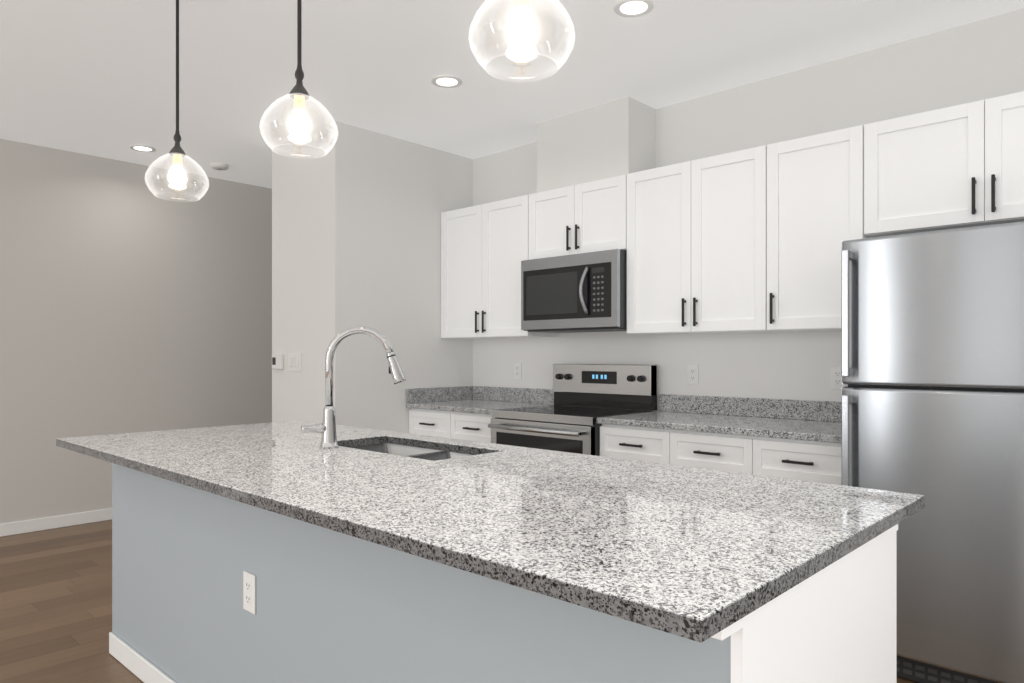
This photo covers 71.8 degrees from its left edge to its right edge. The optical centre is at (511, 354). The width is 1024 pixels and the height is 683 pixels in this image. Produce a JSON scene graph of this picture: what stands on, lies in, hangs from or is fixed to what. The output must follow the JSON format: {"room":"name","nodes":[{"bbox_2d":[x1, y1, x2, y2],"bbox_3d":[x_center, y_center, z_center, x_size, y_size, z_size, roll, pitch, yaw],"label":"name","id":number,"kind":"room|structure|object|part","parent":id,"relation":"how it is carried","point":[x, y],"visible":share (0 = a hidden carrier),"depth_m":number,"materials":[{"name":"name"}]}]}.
{"room":"kitchen","nodes":[
{"label":"kitchen","id":0,"kind":"room"},
{"bbox_2d":[0,139,271,523],"bbox_3d":[-3.673,-0.120,4.780,0.100,2.740,10.700,0,0,43],"label":"wall","id":1,"kind":"structure","parent":0,"point":[130,302],"depth_m":5.38,"materials":[{"name":"grey paint"}]},
{"bbox_2d":[0,508,111,536],"bbox_3d":[-3.632,1.206,4.742,0.013,0.088,10.500,0,0,43],"label":"baseboard","id":2,"kind":"structure","parent":1,"relation":"attached to","point":[34,525],"depth_m":5.09,"materials":[{"name":"white wood"}]},
{"bbox_2d":[272,121,472,432],"bbox_3d":[-0.965,-0.120,5.261,0.810,2.740,1.330,0,0,43],"label":"wall","id":3,"kind":"structure","parent":0,"point":[356,225],"depth_m":4.80,"materials":[{"name":"white paint"}]},
{"bbox_2d":[272,354,283,368],"bbox_3d":[-1.647,0.047,4.971,0.128,0.104,0.026,0,0,43],"label":"thermostat","id":4,"kind":"object","parent":3,"relation":"attached to","point":[277,361],"visible":1,"depth_m":4.95,"materials":[{"name":"white plastic"}]},
{"bbox_2d":[288,353,301,370],"bbox_3d":[-1.486,0.048,4.831,0.172,0.124,0.010,0,0,43],"label":"light switch","id":5,"kind":"object","parent":3,"relation":"attached to","point":[294,361],"visible":1,"depth_m":4.82,"materials":[{"name":"white plastic"}]},
{"bbox_2d":[0,520,918,682],"bbox_3d":[-1.158,1.300,2.418,7.000,0.100,10.700,0,0,43],"label":"floor","id":6,"kind":"structure","parent":0,"point":[55,605],"depth_m":3.50,"materials":[{"name":"brown wood"}]},
{"bbox_2d":[406,386,553,442],"bbox_3d":[-0.203,0.741,4.844,0.864,1.014,0.648,0,0,43],"label":"base cabinet","id":7,"kind":"object","parent":6,"relation":"on","point":[462,412],"visible":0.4,"depth_m":4.84,"materials":[{"name":"white wood"}]},
{"bbox_2d":[98,458,897,682],"bbox_3d":[-0.408,0.808,2.287,2.784,0.881,0.895,0,0,43],"label":"kitchen island","id":8,"kind":"object","parent":6,"relation":"on","point":[328,550],"depth_m":1.70,"materials":[{"name":"grey"}]},
{"bbox_2d":[243,570,255,614],"bbox_3d":[-0.792,0.715,2.130,0.072,0.116,0.008,0,0,43],"label":"outlet","id":9,"kind":"object","parent":8,"relation":"attached to","point":[249,576],"depth_m":2.12,"materials":[{"name":"white plastic"}]},
{"bbox_2d":[56,420,924,645],"bbox_3d":[-0.423,0.352,2.274,2.850,0.034,1.095,0,0,43],"label":"island countertop","id":10,"kind":"structure","parent":8,"relation":"on","point":[688,554],"depth_m":1.54,"materials":[{"name":"grey stone"}]},
{"bbox_2d":[296,326,405,445],"bbox_3d":[-0.572,0.115,2.559,0.254,0.441,0.297,0,0,43],"label":"faucet","id":11,"kind":"object","parent":10,"relation":"on","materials":[{"name":"silver metal"}]},
{"bbox_2d":[348,438,475,457],"bbox_3d":[-0.394,0.454,2.590,0.704,0.193,0.368,0,0,43],"label":"sink","id":12,"kind":"object","parent":10,"relation":"in","point":[410,448],"depth_m":2.83,"materials":[{"name":"silver metal"}]},
{"bbox_2d":[488,364,656,455],"bbox_3d":[0.347,0.653,4.239,0.757,1.190,0.724,0,0,43],"label":"range","id":13,"kind":"object","parent":6,"relation":"on","point":[572,426],"visible":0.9,"depth_m":4.23,"materials":[{"name":"grey metal"}]},
{"bbox_2d":[600,426,767,475],"bbox_3d":[1.015,0.807,3.720,0.914,0.881,0.618,0,0,43],"label":"base cabinet","id":14,"kind":"object","parent":6,"relation":"on","point":[736,453],"depth_m":3.45,"materials":[{"name":"white wood"}]},
{"bbox_2d":[596,410,840,445],"bbox_3d":[1.141,0.351,3.583,1.285,0.030,0.646,0,0,43],"label":"countertop","id":15,"kind":"structure","parent":14,"relation":"on","point":[798,429],"depth_m":3.47,"materials":[{"name":"grey stone"}]},
{"bbox_2d":[768,438,840,484],"bbox_3d":[1.441,0.807,3.320,0.487,0.881,0.618,0,0,43],"label":"base cabinet","id":16,"kind":"object","parent":6,"relation":"on","point":[791,439],"depth_m":3.06,"materials":[{"name":"white wood"}]},
{"bbox_2d":[841,221,1023,682],"bbox_3d":[1.851,0.397,2.777,0.844,1.703,0.807,0,0,43],"label":"fridge","id":17,"kind":"object","parent":6,"relation":"on","point":[932,362],"visible":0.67,"depth_m":2.56,"materials":[{"name":"grey metal"}]},
{"bbox_2d":[0,0,1023,187],"bbox_3d":[-1.158,-1.540,2.418,7.000,0.100,10.700,0,0,43],"label":"ceiling","id":18,"kind":"structure","parent":0,"point":[94,77],"depth_m":3.60,"materials":[{"name":"white paint"}]},
{"bbox_2d":[129,145,155,151],"bbox_3d":[-2.657,-1.486,5.088,0.170,0.008,0.170,0,0,43],"label":"recessed light","id":19,"kind":"object","parent":18,"relation":"in","point":[142,148],"visible":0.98,"depth_m":5.08,"materials":[{"name":"white"}]},
{"bbox_2d":[145,0,208,201],"bbox_3d":[-1.349,-1.062,2.851,0.236,0.854,0.236,0,0,43],"label":"pendant light","id":20,"kind":"object","parent":18,"relation":"hanging from","point":[177,175],"visible":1,"depth_m":2.84,"materials":[{"name":"clear glass"}]},
{"bbox_3d":[-1.349,-0.721,2.851,0.236,0.174,0.236,0,0,43],"label":"lamp shade","id":21,"kind":"part","parent":20,"relation":"part of","materials":[{"name":"clear glass"}]},
{"bbox_3d":[-1.349,-1.147,2.851,0.124,0.683,0.124,0,0,43],"label":"stem","id":22,"kind":"part","parent":20,"relation":"part of","materials":[{"name":"black metal"}]},
{"bbox_2d":[211,163,228,170],"bbox_3d":[-2.289,-1.472,5.538,0.132,0.035,0.132,0,0,43],"label":"smoke detector","id":23,"kind":"object","parent":18,"relation":"attached to","point":[220,166],"visible":1,"depth_m":5.50,"materials":[{"name":"white plastic"}]},
{"bbox_2d":[259,0,337,158],"bbox_3d":[-0.664,-1.062,2.208,0.236,0.854,0.236,0,0,43],"label":"pendant light","id":24,"kind":"object","parent":18,"relation":"hanging from","point":[299,125],"visible":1,"depth_m":2.19,"materials":[{"name":"clear glass"}]},
{"bbox_3d":[-0.664,-0.721,2.208,0.236,0.174,0.236,0,0,43],"label":"lamp shade","id":25,"kind":"part","parent":24,"relation":"part of","materials":[{"name":"clear glass"}]},
{"bbox_3d":[-0.664,-1.147,2.208,0.124,0.683,0.124,0,0,43],"label":"stem","id":26,"kind":"part","parent":24,"relation":"part of","materials":[{"name":"black metal"}]},
{"bbox_2d":[431,75,461,87],"bbox_3d":[-0.354,-1.486,3.845,0.170,0.008,0.170,0,0,43],"label":"recessed light","id":27,"kind":"object","parent":18,"relation":"in","point":[446,81],"visible":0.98,"depth_m":3.84,"materials":[{"name":"white"}]},
{"bbox_2d":[468,0,574,81],"bbox_3d":[0.022,-1.062,1.564,0.236,0.854,0.236,0,0,43],"label":"pendant light","id":28,"kind":"object","parent":18,"relation":"hanging from","point":[521,30],"visible":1,"depth_m":1.54,"materials":[{"name":"clear glass"}]},
{"bbox_2d":[614,0,653,16],"bbox_3d":[0.520,-1.486,3.023,0.170,0.008,0.170,0,0,43],"label":"recessed light","id":29,"kind":"object","parent":18,"relation":"in","point":[630,8],"visible":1,"depth_m":3.02,"materials":[{"name":"white"}]},
{"bbox_2d":[537,96,654,192],"bbox_3d":[0.515,-1.266,4.420,0.700,0.448,0.290,0,0,43],"label":"wall","id":30,"kind":"structure","parent":0,"point":[609,139],"depth_m":4.25,"materials":[{"name":"white paint"}]},
{"bbox_2d":[473,8,1023,411],"bbox_3d":[1.531,-0.120,3.748,4.900,2.740,0.120,0,0,43],"label":"wall","id":31,"kind":"structure","parent":0,"point":[983,59],"depth_m":3.81,"materials":[{"name":"white paint"}]},
{"bbox_2d":[441,195,559,338],"bbox_3d":[-0.097,-0.579,4.966,0.851,0.914,0.323,0,0,43],"label":"upper cabinet","id":32,"kind":"object","parent":31,"relation":"attached to","point":[484,247],"depth_m":4.83,"materials":[{"name":"white wood"}]},
{"bbox_2d":[514,363,521,378],"bbox_3d":[0.040,0.115,5.059,0.072,0.116,0.008,0,0,43],"label":"electrical outlet","id":33,"kind":"object","parent":31,"relation":"attached to","point":[517,370],"visible":1,"depth_m":5.05,"materials":[{"name":"white plastic"}]},
{"bbox_2d":[529,175,624,259],"bbox_3d":[0.488,-0.821,4.417,0.749,0.430,0.323,0,0,43],"label":"upper cabinet","id":34,"kind":"object","parent":31,"relation":"attached to","point":[586,217],"depth_m":4.27,"materials":[{"name":"white wood"}]},
{"bbox_2d":[521,249,626,332],"bbox_3d":[0.444,-0.374,4.369,0.741,0.451,0.452,0,0,43],"label":"microwave","id":35,"kind":"object","parent":34,"relation":"attached to","point":[580,292],"visible":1,"depth_m":4.20,"materials":[{"name":"grey metal"}]},
{"bbox_2d":[687,365,698,384],"bbox_3d":[1.050,0.115,4.110,0.072,0.116,0.008,0,0,43],"label":"electrical outlet","id":36,"kind":"object","parent":31,"relation":"attached to","point":[692,374],"visible":1,"depth_m":4.11,"materials":[{"name":"white plastic"}]},
{"bbox_2d":[625,142,780,334],"bbox_3d":[1.084,-0.579,3.857,0.879,0.914,0.323,0,0,43],"label":"upper cabinet","id":37,"kind":"object","parent":31,"relation":"attached to","point":[749,240],"depth_m":3.71,"materials":[{"name":"white wood"}]},
{"bbox_2d":[659,394,840,421],"bbox_3d":[1.355,0.284,3.811,1.285,0.101,0.020,0,0,43],"label":"backsplash","id":38,"kind":"structure","parent":31,"relation":"attached to","point":[691,404],"depth_m":3.83,"materials":[{"name":"grey stone"}]},
{"bbox_2d":[781,121,884,331],"bbox_3d":[1.524,-0.579,3.444,0.566,0.914,0.323,0,0,43],"label":"upper cabinet","id":39,"kind":"object","parent":31,"relation":"attached to","point":[831,181],"depth_m":3.30,"materials":[{"name":"white wood"}]},
{"bbox_2d":[831,366,845,389],"bbox_3d":[1.639,0.115,3.557,0.072,0.116,0.008,0,0,43],"label":"electrical outlet","id":40,"kind":"object","parent":31,"relation":"attached to","point":[836,379],"visible":0.83,"depth_m":3.56,"materials":[{"name":"white plastic"}]},
{"bbox_2d":[881,91,1023,235],"bbox_3d":[2.021,-0.788,2.977,0.914,0.496,0.323,0,0,43],"label":"upper cabinet","id":41,"kind":"object","parent":31,"relation":"attached to","point":[962,165],"depth_m":2.94,"materials":[{"name":"white wood"}]}
]}

